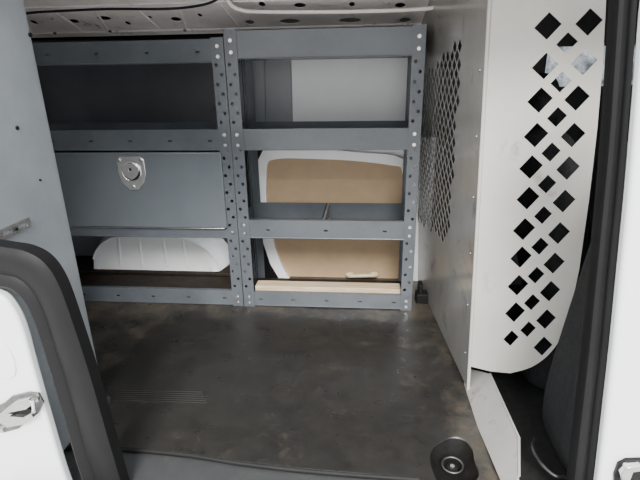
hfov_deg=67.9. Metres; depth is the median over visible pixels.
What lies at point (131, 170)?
lock
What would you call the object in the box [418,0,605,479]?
wall
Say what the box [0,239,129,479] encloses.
seal
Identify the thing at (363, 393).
floor
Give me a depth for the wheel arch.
2.66 m
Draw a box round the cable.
[26,0,217,14]
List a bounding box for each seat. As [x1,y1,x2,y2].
[504,73,590,389]
[530,142,627,478]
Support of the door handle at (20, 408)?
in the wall
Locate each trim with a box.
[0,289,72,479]
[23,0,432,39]
[63,450,374,479]
[75,256,233,276]
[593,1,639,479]
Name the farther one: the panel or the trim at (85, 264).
the trim at (85, 264)
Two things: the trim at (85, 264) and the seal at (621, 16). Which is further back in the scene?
the trim at (85, 264)
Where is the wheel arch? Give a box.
[93,237,231,271]
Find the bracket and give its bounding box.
[415,280,427,303]
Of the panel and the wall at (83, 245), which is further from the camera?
the wall at (83, 245)
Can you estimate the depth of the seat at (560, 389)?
1.36 m
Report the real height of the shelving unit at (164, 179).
1.213 m
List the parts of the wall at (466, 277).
perforated panel, kick plate, wing panel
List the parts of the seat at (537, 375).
seat, backrest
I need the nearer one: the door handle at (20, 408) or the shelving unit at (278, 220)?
the door handle at (20, 408)
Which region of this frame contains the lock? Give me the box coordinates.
[124,163,139,180]
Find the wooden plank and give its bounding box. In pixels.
[255,280,400,302]
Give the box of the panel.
[0,0,110,450]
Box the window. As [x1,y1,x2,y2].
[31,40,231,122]
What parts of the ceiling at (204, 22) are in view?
curved rail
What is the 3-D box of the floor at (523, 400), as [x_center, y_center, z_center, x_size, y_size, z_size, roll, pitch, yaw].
[1.457,0.548,1.800,1.795,0.070,1.580,1,20,5]
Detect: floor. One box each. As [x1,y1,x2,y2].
[65,274,499,479]
[471,285,566,479]
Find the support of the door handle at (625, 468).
attached to the wall
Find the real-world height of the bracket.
0.100 m
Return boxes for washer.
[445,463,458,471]
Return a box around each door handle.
[0,391,44,432]
[613,457,639,479]
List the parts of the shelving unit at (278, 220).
shelf, shelf, shelf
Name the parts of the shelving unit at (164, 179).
latch handle, latch plate, locker door, shelf, shelf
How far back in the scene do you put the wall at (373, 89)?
2.30 m
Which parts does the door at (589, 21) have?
pane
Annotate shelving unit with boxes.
[32,37,255,305]
[223,24,426,310]
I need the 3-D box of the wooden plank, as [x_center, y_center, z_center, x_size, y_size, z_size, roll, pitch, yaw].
[0.037,0.257,2.333,0.705,0.084,0.070,1,20,5]
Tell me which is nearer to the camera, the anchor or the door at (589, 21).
the anchor
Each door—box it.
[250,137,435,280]
[430,0,639,284]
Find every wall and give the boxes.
[71,236,232,257]
[232,2,440,272]
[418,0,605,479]
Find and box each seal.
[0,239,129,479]
[566,0,636,479]
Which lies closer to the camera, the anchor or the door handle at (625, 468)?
the door handle at (625, 468)
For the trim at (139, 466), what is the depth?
1.39 m
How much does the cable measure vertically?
0.122 m
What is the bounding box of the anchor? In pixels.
[430,439,478,479]
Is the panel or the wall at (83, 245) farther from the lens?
the wall at (83, 245)

